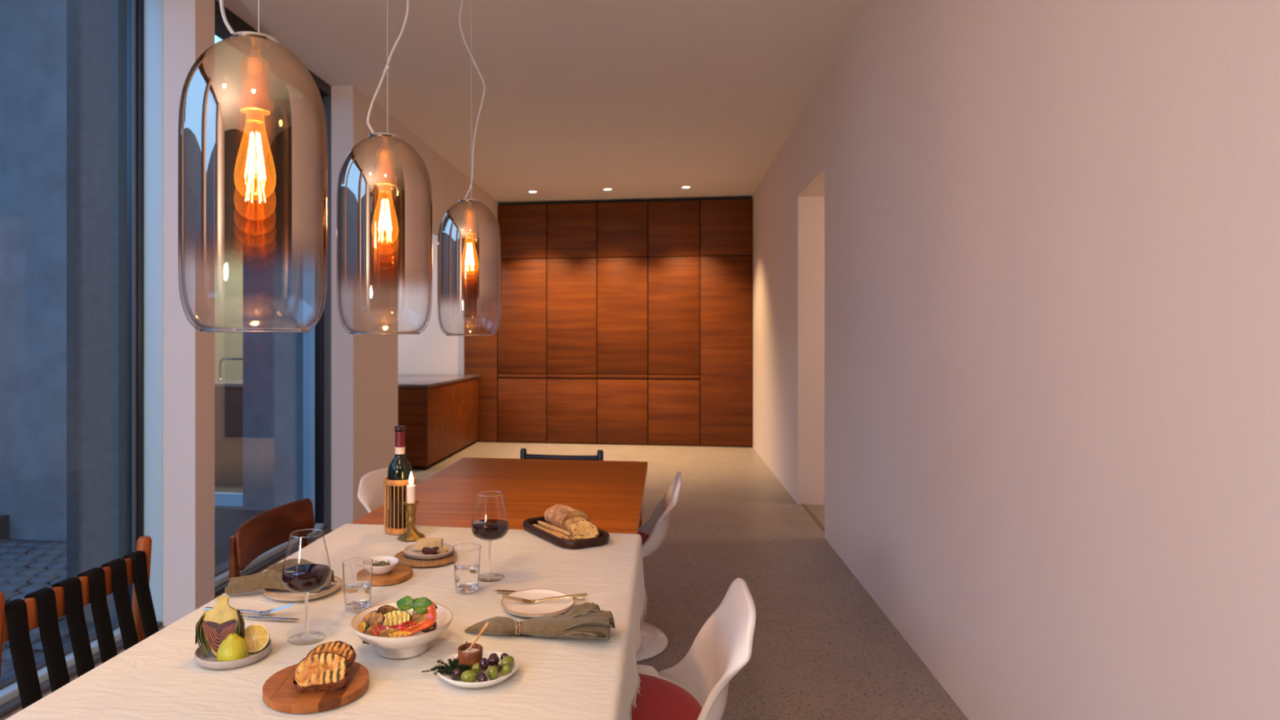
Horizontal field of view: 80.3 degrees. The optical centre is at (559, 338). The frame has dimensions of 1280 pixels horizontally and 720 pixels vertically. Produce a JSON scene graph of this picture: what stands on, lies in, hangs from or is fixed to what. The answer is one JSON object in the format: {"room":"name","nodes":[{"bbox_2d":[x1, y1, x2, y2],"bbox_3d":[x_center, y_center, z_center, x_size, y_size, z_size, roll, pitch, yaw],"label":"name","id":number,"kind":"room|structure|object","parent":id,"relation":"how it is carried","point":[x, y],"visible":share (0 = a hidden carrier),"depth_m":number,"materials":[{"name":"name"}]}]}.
{"room":"dining room","nodes":[
{"label":"dining room","id":0,"kind":"room"},
{"bbox_2d":[243,260,302,507],"bbox_3d":[-2.869,-0.210,8.234,3.410,3.060,4.500,0,0,8],"label":"wall","id":1,"kind":"structure","parent":0,"point":[273,291],"depth_m":5.87,"materials":[{"name":"paint"}]},
{"bbox_2d":[214,492,243,506],"bbox_3d":[-3.200,0.095,6.074,1.460,2.450,0.070,0,0,8],"label":"window","id":2,"kind":"structure","parent":1,"relation":"in","point":[233,499],"depth_m":5.96,"materials":[{"name":"blue glass"}]},
{"bbox_2d":[214,257,243,379],"bbox_3d":[-2.649,0.120,7.324,1.900,2.400,0.060,0,0,8],"label":"backsplash","id":3,"kind":"structure","parent":1,"relation":"attached to","point":[228,273],"depth_m":7.38,"materials":[{"name":"beige"}]},
{"bbox_2d":[163,0,498,626],"bbox_3d":[-1.821,-0.210,2.899,0.160,3.060,13.630,0,0,8],"label":"wall","id":4,"kind":"structure","parent":0,"point":[365,367],"depth_m":3.54,"materials":[{"name":"beige paint"}]},
{"bbox_2d":[0,0,163,718],"bbox_3d":[-2.019,-0.210,2.680,0.170,3.060,1.700,0,0,8],"label":"window","id":5,"kind":"structure","parent":4,"relation":"in","point":[144,18],"depth_m":3.46,"materials":[{"name":"glass"}]},
{"bbox_2d":[214,0,331,595],"bbox_3d":[-1.788,-0.210,4.419,0.200,3.060,1.710,0,0,8],"label":"window","id":6,"kind":"structure","parent":4,"relation":"in","point":[317,343],"depth_m":5.19,"materials":[{"name":"grey metal"}]},
{"bbox_2d":[398,203,500,374],"bbox_3d":[-0.789,-0.210,9.974,6.840,3.060,0.670,0,0,8],"label":"wall","id":7,"kind":"structure","parent":0,"point":[429,352],"depth_m":9.76,"materials":[{"name":"beige paint"}]},
{"bbox_2d":[0,441,968,719],"bbox_3d":[-0.188,1.370,2.955,10.000,0.100,14.200,0,0,8],"label":"floor","id":8,"kind":"structure","parent":0,"point":[824,648],"depth_m":3.91,"materials":[{"name":"concrete"}]},
{"bbox_2d":[0,535,158,709],"bbox_3d":[-0.937,0.920,1.728,0.528,0.802,0.482,0,0,8],"label":"chair","id":9,"kind":"object","parent":8,"relation":"on","point":[42,608],"visible":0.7,"depth_m":1.72,"materials":[{"name":"brown wood"}]},
{"bbox_2d":[214,257,243,486],"bbox_3d":[-2.691,0.120,7.027,1.920,2.400,0.660,0,0,8],"label":"window","id":10,"kind":"structure","parent":8,"relation":"on","point":[228,273],"depth_m":7.36,"materials":[{"name":"grey"}]},
{"bbox_2d":[214,379,243,387],"bbox_3d":[-2.696,0.417,6.997,1.920,0.034,0.600,0,0,8],"label":"countertop","id":11,"kind":"structure","parent":10,"relation":"on","point":[227,383],"depth_m":6.76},
{"bbox_2d":[217,357,243,382],"bbox_3d":[-2.986,0.288,6.967,0.386,0.222,0.052,0,0,8],"label":"tap","id":12,"kind":"object","parent":10,"relation":"on","point":[220,380],"visible":0.93,"depth_m":6.98,"materials":[{"name":"silver metal"}]},
{"bbox_2d":[228,497,314,581],"bbox_3d":[-0.710,0.921,2.242,0.469,0.801,0.436,0,0,8],"label":"wooden chair","id":13,"kind":"object","parent":8,"relation":"on","point":[269,529],"visible":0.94,"depth_m":2.27,"materials":[{"name":"brown wood"}]},
{"bbox_2d":[357,466,388,513],"bbox_3d":[-0.560,0.953,3.278,0.560,0.734,0.500,0,0,22],"label":"chair","id":14,"kind":"object","parent":8,"relation":"on","point":[371,492],"visible":0.11,"depth_m":3.28,"materials":[{"name":"white paint"}]},
{"bbox_2d":[398,373,479,469],"bbox_3d":[-1.676,0.889,8.635,1.020,0.859,2.090,0,0,8],"label":"kitchen counter","id":15,"kind":"object","parent":8,"relation":"on","point":[439,413],"depth_m":7.95,"materials":[{"name":"brown wood"}]},
{"bbox_2d":[398,373,479,387],"bbox_3d":[-1.676,0.475,8.635,1.020,0.030,2.090,0,0,8],"label":"countertop","id":16,"kind":"structure","parent":15,"relation":"on","point":[405,380],"depth_m":8.55,"materials":[{"name":"grey"}]},
{"bbox_2d":[464,300,497,442],"bbox_3d":[-0.972,0.144,9.904,0.437,2.349,0.600,0,0,8],"label":"tall cabinet","id":17,"kind":"object","parent":8,"relation":"on","point":[481,352],"visible":0.36,"depth_m":9.60,"materials":[{"name":"brown"}]},
{"bbox_2d":[351,457,647,619],"bbox_3d":[-0.223,0.955,2.314,0.910,0.730,2.760,0,0,8],"label":"dining table","id":18,"kind":"object","parent":8,"relation":"on","point":[611,493],"visible":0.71,"depth_m":2.90,"materials":[{"name":"brown wood"}]},
{"bbox_2d":[4,523,647,719],"bbox_3d":[-0.316,0.680,1.628,0.981,0.192,1.408,0,0,8],"label":"tablecloth","id":19,"kind":"object","parent":18,"relation":"on","point":[159,677],"visible":0.67,"depth_m":1.40,"materials":[{"name":"beige fabric"}]},
{"bbox_2d":[194,638,271,669],"bbox_3d":[-0.601,0.575,1.387,0.131,0.015,0.131,0,0,8],"label":"plate","id":20,"kind":"object","parent":19,"relation":"on","point":[211,661],"visible":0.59,"depth_m":1.34,"materials":[{"name":"ceramic"}]},
{"bbox_2d":[195,595,244,657],"bbox_3d":[-0.623,0.527,1.389,0.086,0.100,0.054,0,0,-7],"label":"artichoke half","id":21,"kind":"object","parent":20,"relation":"on","point":[215,624],"visible":0.88,"depth_m":1.38,"materials":[{"name":"food"}]},
{"bbox_2d":[216,633,248,661],"bbox_3d":[-0.590,0.555,1.359,0.053,0.045,0.053,0,0,8],"label":"lemon half","id":22,"kind":"object","parent":20,"relation":"on","point":[233,647],"visible":0.98,"depth_m":1.34,"materials":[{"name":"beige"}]},
{"bbox_2d":[241,623,269,653],"bbox_3d":[-0.568,0.558,1.401,0.051,0.052,0.051,0,0,32],"label":"lemon half","id":23,"kind":"object","parent":20,"relation":"on","point":[256,636],"visible":0.86,"depth_m":1.39,"materials":[{"name":"beige"}]},
{"bbox_2d":[204,603,295,614],"bbox_3d":[-0.658,0.571,1.598,0.205,0.027,0.021,0,0,9],"label":"fork","id":24,"kind":"object","parent":19,"relation":"on","point":[207,608],"visible":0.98,"depth_m":1.59,"materials":[{"name":"silver metal"}]},
{"bbox_2d":[243,615,300,620],"bbox_3d":[-0.642,0.580,1.568,0.212,0.006,0.013,0,0,8],"label":"table knife","id":25,"kind":"object","parent":19,"relation":"on","point":[244,616],"visible":0.59,"depth_m":1.56,"materials":[{"name":"silver metal"}]},
{"bbox_2d":[262,575,342,601],"bbox_3d":[-0.593,0.575,1.740,0.173,0.014,0.173,0,0,8],"label":"dinner plate","id":26,"kind":"object","parent":19,"relation":"on","point":[273,593],"visible":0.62,"depth_m":1.70,"materials":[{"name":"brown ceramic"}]},
{"bbox_2d":[224,558,337,595],"bbox_3d":[-0.641,0.553,1.765,0.239,0.052,0.124,0,0,-3],"label":"linen napkin","id":27,"kind":"object","parent":26,"relation":"on","point":[271,578],"visible":0.53,"depth_m":1.71,"materials":[{"name":"fabric"}]},
{"bbox_2d":[281,528,331,645],"bbox_3d":[-0.492,0.480,1.462,0.091,0.205,0.091,0,0,-35],"label":"wine glass","id":28,"kind":"object","parent":19,"relation":"on","point":[305,579],"visible":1,"depth_m":1.44,"materials":[{"name":"clear"}]},
{"bbox_2d":[281,534,331,592],"bbox_3d":[-0.492,0.433,1.462,0.092,0.110,0.092,0,0,8],"label":"bowl","id":29,"kind":"object","parent":28,"relation":"on","point":[304,578],"depth_m":1.44,"materials":[{"name":"clear glass"}]},
{"bbox_2d":[262,662,368,713],"bbox_3d":[-0.405,0.576,1.255,0.169,0.013,0.169,0,0,0],"label":"serving board","id":30,"kind":"object","parent":19,"relation":"on","point":[279,694],"visible":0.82,"depth_m":1.21,"materials":[{"name":"brown wood"}]},
{"bbox_2d":[293,652,350,693],"bbox_3d":[-0.392,0.548,1.239,0.089,0.046,0.065,0,0,-11],"label":"bread slice","id":31,"kind":"object","parent":30,"relation":"on","point":[322,671],"visible":1,"depth_m":1.23,"materials":[{"name":"food"}]},
{"bbox_2d":[305,640,356,668],"bbox_3d":[-0.389,0.544,1.280,0.089,0.042,0.062,0,0,11],"label":"bread slice","id":32,"kind":"object","parent":30,"relation":"on","point":[344,649],"visible":0.43,"depth_m":1.29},
{"bbox_2d":[342,556,373,611],"bbox_3d":[-0.438,0.532,1.631,0.066,0.100,0.066,0,0,8],"label":"tumbler","id":33,"kind":"object","parent":19,"relation":"on","point":[357,595],"visible":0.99,"depth_m":1.61,"materials":[{"name":"clear glass"}]},
{"bbox_2d":[356,564,413,585],"bbox_3d":[-0.427,0.576,1.838,0.134,0.012,0.124,0,0,-12],"label":"wood board","id":34,"kind":"object","parent":19,"relation":"on","point":[401,573],"visible":0.77,"depth_m":1.81,"materials":[{"name":"wood"}]},
{"bbox_2d":[361,555,399,574],"bbox_3d":[-0.438,0.556,1.840,0.089,0.026,0.089,0,0,8],"label":"bowl","id":35,"kind":"object","parent":34,"relation":"on","point":[393,561],"visible":0.93,"depth_m":1.83,"materials":[{"name":"white ceramic"}]},
{"bbox_2d":[372,562,378,566],"bbox_3d":[-0.450,0.556,1.840,0.016,0.017,0.032,0,0,-13],"label":"berry","id":36,"kind":"object","parent":35,"relation":"in","point":[375,564],"visible":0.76,"depth_m":1.84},
{"bbox_2d":[374,560,385,564],"bbox_3d":[-0.440,0.554,1.851,0.032,0.017,0.016,0,0,-6],"label":"berry","id":37,"kind":"object","parent":35,"relation":"in","point":[380,562],"visible":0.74,"depth_m":1.85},
{"bbox_2d":[383,475,416,534],"bbox_3d":[-0.485,0.502,2.283,0.098,0.162,0.098,0,0,8],"label":"holder","id":38,"kind":"object","parent":19,"relation":"on","point":[387,482],"visible":0.66,"depth_m":2.24,"materials":[{"name":"wood"}]},
{"bbox_2d":[387,425,412,528],"bbox_3d":[-0.485,0.415,2.283,0.074,0.301,0.074,0,0,8],"label":"wine bottle","id":39,"kind":"object","parent":38,"relation":"in","point":[399,468],"visible":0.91,"depth_m":2.25,"materials":[{"name":"black glass"}]},
{"bbox_2d":[351,601,453,658],"bbox_3d":[-0.296,0.539,1.417,0.187,0.087,0.187,0,0,8],"label":"serving bowl","id":40,"kind":"object","parent":19,"relation":"on","point":[393,647],"depth_m":1.37,"materials":[{"name":"white ceramic"}]},
{"bbox_2d":[357,621,369,632],"bbox_3d":[-0.366,0.537,1.397,0.013,0.029,0.046,0,0,-37],"label":"zucchini slice","id":41,"kind":"object","parent":40,"relation":"in","point":[363,626],"visible":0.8,"depth_m":1.39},
{"bbox_2d":[362,623,376,644],"bbox_3d":[-0.344,0.540,1.377,0.040,0.031,0.022,0,0,-43],"label":"slice","id":42,"kind":"object","parent":40,"relation":"in","point":[369,631],"visible":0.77,"depth_m":1.37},
{"bbox_2d":[361,610,385,626],"bbox_3d":[-0.349,0.529,1.407,0.054,0.036,0.030,0,0,36],"label":"slice","id":43,"kind":"object","parent":40,"relation":"in","point":[372,617],"visible":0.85,"depth_m":1.41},
{"bbox_2d":[377,604,399,614],"bbox_3d":[-0.324,0.522,1.428,0.056,0.036,0.024,0,0,-43],"label":"slice","id":44,"kind":"object","parent":40,"relation":"in","point":[385,608],"visible":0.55,"depth_m":1.42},
{"bbox_2d":[377,627,400,636],"bbox_3d":[-0.307,0.538,1.367,0.046,0.022,0.026,0,0,-6],"label":"slice","id":45,"kind":"object","parent":40,"relation":"in","point":[385,632],"visible":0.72,"depth_m":1.37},
{"bbox_2d":[379,609,411,626],"bbox_3d":[-0.306,0.524,1.401,0.058,0.033,0.028,0,0,-11],"label":"zucchini slice","id":46,"kind":"object","parent":40,"relation":"on","point":[393,617],"visible":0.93,"depth_m":1.40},
{"bbox_2d":[387,631,413,636],"bbox_3d":[-0.288,0.534,1.357,0.044,0.012,0.013,0,0,-3],"label":"zucchini slice","id":47,"kind":"object","parent":40,"relation":"in","point":[398,633],"visible":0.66,"depth_m":1.36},
{"bbox_2d":[396,595,437,613],"bbox_3d":[-0.274,0.511,1.433,0.082,0.040,0.038,0,0,18],"label":"basil sprig","id":48,"kind":"object","parent":40,"relation":"in","point":[420,605],"visible":0.97,"depth_m":1.43,"materials":[{"name":"green plant"}]},
{"bbox_2d":[410,612,436,632],"bbox_3d":[-0.255,0.529,1.406,0.058,0.030,0.031,0,0,23],"label":"slice","id":49,"kind":"object","parent":40,"relation":"in","point":[420,617],"visible":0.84,"depth_m":1.41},
{"bbox_2d":[397,500,425,541],"bbox_3d":[-0.435,0.530,2.201,0.077,0.105,0.079,0,0,-2],"label":"candlestick","id":50,"kind":"object","parent":19,"relation":"on","point":[411,534],"visible":0.88,"depth_m":2.19,"materials":[{"name":"gold metal"}]},
{"bbox_2d":[406,471,415,503],"bbox_3d":[-0.434,0.434,2.201,0.026,0.095,0.025,0,0,8],"label":"candle","id":51,"kind":"object","parent":50,"relation":"on","point":[411,489],"visible":1,"depth_m":2.19,"materials":[{"name":"beige wax"}]},
{"bbox_2d":[394,550,457,567],"bbox_3d":[-0.354,0.579,2.000,0.174,0.009,0.172,0,0,8],"label":"mat","id":52,"kind":"object","parent":19,"relation":"on","point":[403,559],"visible":0.41,"depth_m":1.95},
{"bbox_2d":[403,542,453,559],"bbox_3d":[-0.350,0.567,2.013,0.133,0.013,0.133,0,0,8],"label":"plate","id":53,"kind":"object","parent":52,"relation":"on","point":[408,553],"visible":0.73,"depth_m":1.98,"materials":[{"name":"grey"}]},
{"bbox_2d":[411,546,439,555],"bbox_3d":[-0.356,0.555,1.979,0.082,0.023,0.022,0,0,22],"label":"cheese knife","id":54,"kind":"object","parent":53,"relation":"on","point":[425,550],"visible":1,"depth_m":1.97,"materials":[{"name":"brown wood"}]},
{"bbox_2d":[415,537,443,550],"bbox_3d":[-0.352,0.554,2.031,0.068,0.031,0.028,0,0,8],"label":"cheese wedge","id":55,"kind":"object","parent":53,"relation":"on","point":[420,543],"visible":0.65,"depth_m":2.02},
{"bbox_2d":[438,547,443,554],"bbox_3d":[-0.318,0.562,1.993,0.018,0.015,0.017,0,0,-30],"label":"crumb","id":56,"kind":"object","parent":53,"relation":"on","point":[441,550],"visible":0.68,"depth_m":1.99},
{"bbox_2d":[441,546,448,552],"bbox_3d":[-0.307,0.561,2.012,0.021,0.015,0.018,0,0,-39],"label":"crumb","id":57,"kind":"object","parent":53,"relation":"on","point":[445,548],"visible":0.91,"depth_m":2.01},
{"bbox_2d":[453,542,480,593],"bbox_3d":[-0.215,0.532,1.744,0.066,0.100,0.066,0,0,8],"label":"tumbler","id":58,"kind":"object","parent":19,"relation":"on","point":[466,575],"visible":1,"depth_m":1.72,"materials":[{"name":"clear glass"}]},
{"bbox_2d":[435,650,518,688],"bbox_3d":[-0.143,0.574,1.304,0.142,0.016,0.130,0,0,-2],"label":"dish","id":59,"kind":"object","parent":19,"relation":"on","point":[486,654],"visible":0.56,"depth_m":1.28,"materials":[{"name":"ceramic"}]},
{"bbox_2d":[421,640,471,677],"bbox_3d":[-0.189,0.556,1.301,0.084,0.042,0.065,0,0,-33],"label":"bunch","id":60,"kind":"object","parent":59,"relation":"on","point":[447,668],"visible":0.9,"depth_m":1.30,"materials":[{"name":"green"}]},
{"bbox_2d":[450,668,462,679],"bbox_3d":[-0.175,0.567,1.273,0.021,0.021,0.018,0,0,33],"label":"olive","id":61,"kind":"object","parent":59,"relation":"on","point":[455,674],"visible":1,"depth_m":1.27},
{"bbox_2d":[460,670,477,682],"bbox_3d":[-0.152,0.567,1.263,0.028,0.020,0.020,0,0,-4],"label":"olive","id":62,"kind":"object","parent":59,"relation":"on","point":[467,676],"visible":1,"depth_m":1.26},
{"bbox_2d":[457,643,482,670],"bbox_3d":[-0.157,0.559,1.321,0.044,0.035,0.044,0,0,8],"label":"pot","id":63,"kind":"object","parent":59,"relation":"on","point":[473,656],"visible":0.81,"depth_m":1.31,"materials":[{"name":"brown wood"}]},
{"bbox_2d":[467,622,489,651],"bbox_3d":[-0.144,0.525,1.325,0.041,0.051,0.006,0,0,-15],"label":"spoon","id":64,"kind":"object","parent":63,"relation":"in","point":[486,624],"visible":0.99,"depth_m":1.32,"materials":[{"name":"brown wood"}]},
{"bbox_2d":[471,662,483,674],"bbox_3d":[-0.139,0.566,1.292,0.025,0.018,0.018,0,0,-27],"label":"olive","id":65,"kind":"object","parent":59,"relation":"on","point":[475,667],"visible":0.47,"depth_m":1.28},
{"bbox_2d":[476,672,488,682],"bbox_3d":[-0.130,0.567,1.258,0.017,0.017,0.023,0,0,-32],"label":"olive","id":66,"kind":"object","parent":59,"relation":"on","point":[482,677],"visible":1,"depth_m":1.25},
{"bbox_2d":[478,657,488,671],"bbox_3d":[-0.130,0.555,1.283,0.017,0.023,0.017,0,0,25],"label":"olive","id":67,"kind":"object","parent":59,"relation":"on","point":[483,664],"visible":1,"depth_m":1.28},
{"bbox_2d":[487,665,498,679],"bbox_3d":[-0.113,0.566,1.274,0.020,0.025,0.020,0,0,23],"label":"olive","id":68,"kind":"object","parent":59,"relation":"on","point":[492,672],"visible":0.96,"depth_m":1.27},
{"bbox_2d":[488,653,497,657],"bbox_3d":[-0.118,0.565,1.328,0.019,0.023,0.018,0,0,35],"label":"olive","id":69,"kind":"object","parent":59,"relation":"on","point":[492,654],"visible":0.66,"depth_m":1.32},
{"bbox_2d":[487,655,499,666],"bbox_3d":[-0.116,0.561,1.311,0.022,0.017,0.017,0,0,-5],"label":"olive","id":70,"kind":"object","parent":59,"relation":"on","point":[493,660],"visible":0.78,"depth_m":1.30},
{"bbox_2d":[492,663,501,673],"bbox_3d":[-0.110,0.569,1.296,0.017,0.017,0.023,0,0,28],"label":"olive","id":71,"kind":"object","parent":59,"relation":"on","point":[499,666],"visible":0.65,"depth_m":1.29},
{"bbox_2d":[500,653,508,661],"bbox_3d":[-0.096,0.566,1.331,0.017,0.022,0.018,0,0,30],"label":"olive","id":72,"kind":"object","parent":59,"relation":"on","point":[504,655],"visible":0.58,"depth_m":1.33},
{"bbox_2d":[501,664,511,675],"bbox_3d":[-0.091,0.565,1.283,0.018,0.022,0.022,0,0,-6],"label":"olive","id":73,"kind":"object","parent":59,"relation":"on","point":[506,669],"visible":0.99,"depth_m":1.28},
{"bbox_2d":[499,655,514,668],"bbox_3d":[-0.092,0.564,1.311,0.027,0.021,0.020,0,0,-37],"label":"olive","id":74,"kind":"object","parent":59,"relation":"on","point":[508,660],"visible":0.81,"depth_m":1.30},
{"bbox_2d":[471,490,508,582],"bbox_3d":[-0.170,0.480,1.836,0.091,0.205,0.091,0,0,-35],"label":"wine glass","id":75,"kind":"object","parent":19,"relation":"on","point":[490,530],"visible":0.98,"depth_m":1.81,"materials":[{"name":"clear"}]},
{"bbox_2d":[471,496,508,540],"bbox_3d":[-0.170,0.433,1.836,0.092,0.110,0.092,0,0,8],"label":"bowl","id":76,"kind":"object","parent":75,"relation":"on","point":[484,529],"depth_m":1.81,"materials":[{"name":"clear glass"}]},
{"bbox_2d":[501,588,574,617],"bbox_3d":[-0.049,0.575,1.634,0.160,0.014,0.159,0,0,8],"label":"dinner plate","id":77,"kind":"object","parent":19,"relation":"on","point":[550,607],"visible":0.86,"depth_m":1.63,"materials":[{"name":"white ceramic"}]},
{"bbox_2d":[493,590,584,599],"bbox_3d":[-0.049,0.579,1.710,0.212,0.006,0.013,0,0,13],"label":"table knife","id":78,"kind":"object","parent":77,"relation":"on","point":[500,591],"visible":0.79,"depth_m":1.72,"materials":[{"name":"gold metal"}]},
{"bbox_2d":[502,593,586,603],"bbox_3d":[-0.033,0.566,1.641,0.186,0.019,0.021,0,0,-4],"label":"fork","id":79,"kind":"object","parent":77,"relation":"on","point":[522,600],"visible":1,"depth_m":1.64,"materials":[{"name":"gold metal"}]},
{"bbox_2d":[464,602,614,639],"bbox_3d":[-0.042,0.559,1.487,0.300,0.046,0.125,0,0,5],"label":"napkin","id":80,"kind":"object","parent":19,"relation":"on","point":[595,624],"visible":1,"depth_m":1.47,"materials":[{"name":"green fabric"}]},
{"bbox_2d":[522,515,609,548],"bbox_3d":[0.014,0.571,2.238,0.164,0.022,0.308,0,0,-30],"label":"tray","id":81,"kind":"object","parent":19,"relation":"on","point":[603,537],"visible":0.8,"depth_m":2.13,"materials":[{"name":"brown wood"}]},
{"bbox_2d":[532,524,563,538],"bbox_3d":[-0.038,0.569,2.221,0.016,0.013,0.178,0,0,-30],"label":"breadstick","id":82,"kind":"object","parent":81,"relation":"on","point":[535,525],"visible":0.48,"depth_m":2.21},
{"bbox_2d":[538,524,570,540],"bbox_3d":[-0.018,0.569,2.215,0.015,0.013,0.184,0,0,-29],"label":"breadstick","id":83,"kind":"object","parent":81,"relation":"on","point":[565,537],"visible":0.56,"depth_m":2.18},
{"bbox_2d":[537,520,571,536],"bbox_3d":[-0.018,0.557,2.216,0.014,0.013,0.175,0,0,-34],"label":"breadstick","id":84,"kind":"object","parent":83,"relation":"on","point":[542,523],"visible":1,"depth_m":2.20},
{"bbox_2d":[544,503,588,529],"bbox_3d":[0.008,0.542,2.300,0.094,0.068,0.152,0,0,-30],"label":"bread loaf","id":85,"kind":"object","parent":81,"relation":"on","point":[557,515],"visible":0.57,"depth_m":2.25,"materials":[{"name":"food"}]},
{"bbox_2d":[557,531,576,540],"bbox_3d":[0.004,0.569,2.210,0.015,0.013,0.170,0,0,-28],"label":"breadstick","id":86,"kind":"object","parent":81,"relation":"on","point":[571,537],"visible":0.26,"depth_m":2.14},
{"bbox_2d":[564,515,589,532],"bbox_3d":[0.053,0.548,2.203,0.082,0.060,0.036,0,0,-32],"label":"bread slice","id":87,"kind":"object","parent":81,"relation":"on","point":[575,518],"visible":0.2,"depth_m":2.19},
{"bbox_2d":[568,519,599,540],"bbox_3d":[0.068,0.551,2.163,0.085,0.057,0.046,0,0,-14],"label":"bread slice","id":88,"kind":"object","parent":81,"relation":"on","point":[582,529],"visible":0.95,"depth_m":2.16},
{"bbox_2d":[497,204,546,443],"bbox_3d":[-0.440,-0.191,9.829,0.631,3.019,0.600,0,0,8],"label":"tall cabinet","id":89,"kind":"object","parent":8,"relation":"on","point":[522,305],"visible":0.84,"depth_m":9.53,"materials":[{"name":"brown"}]},
{"bbox_2d":[520,448,603,460],"bbox_3d":[-0.013,0.950,3.794,0.438,0.742,0.380,0,0,8],"label":"chair","id":90,"kind":"object","parent":8,"relation":"on","point":[599,456],"visible":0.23,"depth_m":3.96,"materials":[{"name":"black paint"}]},
{"bbox_2d":[546,202,596,444],"bbox_3d":[0.187,-0.191,9.740,0.631,3.019,0.600,0,0,8],"label":"tall cabinet","id":91,"kind":"object","parent":8,"relation":"on","point":[571,228],"visible":0.99,"depth_m":9.44,"materials":[{"name":"brown"}]},
{"bbox_2d":[596,201,648,444],"bbox_3d":[0.814,-0.191,9.651,0.631,3.019,0.600,0,0,8],"label":"tall cabinet","id":92,"kind":"object","parent":8,"relation":"on","point":[622,228],"visible":0.99,"depth_m":9.35,"materials":[{"name":"brown"}]},
{"bbox_2d":[635,471,681,662],"bbox_3d":[0.250,0.953,3.298,0.560,0.734,0.500,0,0,8],"label":"chair","id":93,"kind":"object","parent":8,"relation":"on","point":[653,533],"visible":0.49,"depth_m":3.18,"materials":[{"name":"white paint"}]},
{"bbox_2d":[637,531,649,545],"bbox_3d":[0.220,0.889,3.302,0.418,0.037,0.418,0,0,8],"label":"seat cushion","id":94,"kind":"object","parent":93,"relation":"on","point":[645,535],"depth_m":3.36,"materials":[{"name":"red fabric"}]},
{"bbox_2d":[648,200,699,446],"bbox_3d":[1.441,-0.191,9.562,0.631,3.019,0.600,0,0,8],"label":"tall cabinet","id":95,"kind":"object","parent":8,"relation":"on","point":[673,226],"visible":1,"depth_m":9.27,"materials":[{"name":"brown"}]},
{"bbox_2d":[629,577,755,719],"bbox_3d":[0.167,0.953,1.795,0.560,0.734,0.500,0,0,6],"label":"chair","id":96,"kind":"object","parent":8,"relation":"on","point":[696,687],"visible":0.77,"depth_m":1.81,"materials":[{"name":"white paint"}]},
{"bbox_2d":[629,673,702,719],"bbox_3d":[0.138,0.889,1.798,0.418,0.037,0.418,0,0,6],"label":"seat cushion","id":97,"kind":"object","parent":96,"relation":"on","point":[662,696],"depth_m":1.84,"materials":[{"name":"red fabric"}]},
{"bbox_2d":[699,199,752,447],"bbox_3d":[2.068,-0.191,9.474,0.631,3.019,0.600,0,0,8],"label":"tall cabinet","id":98,"kind":"object","parent":8,"relation":"on","point":[726,225],"visible":1,"depth_m":9.18,"materials":[{"name":"brown"}]},
{"bbox_2d":[216,0,870,204],"bbox_3d":[-0.286,-1.800,2.970,9.800,0.120,14.200,0,0,8],"label":"ceiling","id":99,"kind":"structure","parent":0,"point":[642,100],"depth_m":5.04,"materials":[{"name":"white paint"}]},
{"bbox_2d":[177,0,327,333],"bbox_3d":[-0.486,-0.875,1.202,0.220,1.730,0.220,0,0,42],"label":"pendant lamp","id":100,"kind":"object","parent":99,"relation":"hanging from","point":[252,138],"visible":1,"depth_m":1.11,"materials":[{"name":"clear glass"}]},
{"bbox_2d":[336,0,432,334],"bbox_3d":[-0.412,-0.875,1.775,0.220,1.730,0.220,0,0,-26],"label":"pendant lamp","id":101,"kind":"object","parent":99,"relation":"hanging from","point":[384,204],"visible":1,"depth_m":1.69,"materials":[{"name":"clear glass"}]},
{"bbox_2d":[437,0,501,335],"bbox_3d":[-0.312,-0.875,2.599,0.220,1.730,0.220,0,0,42],"label":"pendant lamp","id":102,"kind":"object","parent":99,"relation":"hanging from","point":[469,236],"visible":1,"depth_m":2.51,"materials":[{"name":"clear glass"}]},
{"bbox_2d":[680,186,691,188],"bbox_3d":[1.446,-1.738,8.643,0.120,0.004,0.120,0,0,8],"label":"recessed light","id":103,"kind":"object","parent":99,"relation":"in","point":[682,187],"visible":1,"depth_m":8.65,"materials":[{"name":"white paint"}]},
{"bbox_2d":[823,195,824,495],"bbox_3d":[3.646,0.045,5.291,3.264,2.550,1.940,0,0,8],"label":"wall","id":104,"kind":"structure","parent":0,"point":[824,196],"depth_m":6.35,"materials":[{"name":"beige paint"}]},
{"bbox_2d":[751,0,1279,719],"bbox_3d":[1.896,-0.210,5.286,0.200,3.060,9.000,0,0,8],"label":"wall","id":105,"kind":"structure","parent":0,"point":[1052,227],"depth_m":2.08,"materials":[{"name":"beige paint"}]},
{"bbox_2d":[801,503,824,531],"bbox_3d":[1.867,1.318,5.492,0.025,0.004,1.020,0,0,8],"label":"trim","id":106,"kind":"structure","parent":105,"relation":"attached to","point":[805,506],"depth_m":5.55,"materials":[{"name":"brown metal"}]},
{"label":"outside","id":107,"kind":"structure","parent":0,"visible":0},
{"bbox_2d":[0,508,266,676],"bbox_3d":[-5.526,1.415,1.843,6.540,0.210,8.900,0,0,8],"label":"pavement","id":108,"kind":"structure","parent":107,"point":[27,566],"depth_m":4.42,"materials":[{"name":"grey"}]},
{"bbox_2d":[0,514,8,539],"bbox_3d":[-4.119,1.260,5.006,0.840,0.160,0.199,0,0,8],"label":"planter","id":109,"kind":"object","parent":108,"relation":"on","point":[4,519],"visible":1,"depth_m":5.01,"materials":[{"name":"concrete"}]},
{"bbox_2d":[0,0,66,541],"bbox_3d":[-5.731,-0.625,5.564,5.090,3.990,0.450,0,0,8],"label":"wall","id":110,"kind":"structure","parent":108,"relation":"on","point":[33,33],"depth_m":5.02,"materials":[{"name":"concrete"}]},
{"bbox_2d":[66,0,126,623],"bbox_3d":[-2.184,-0.305,3.652,0.270,3.350,0.220,0,0,8],"label":"wall","id":111,"kind":"structure","parent":108,"relation":"on","point":[96,29],"depth_m":3.54,"materials":[{"name":"concrete"}]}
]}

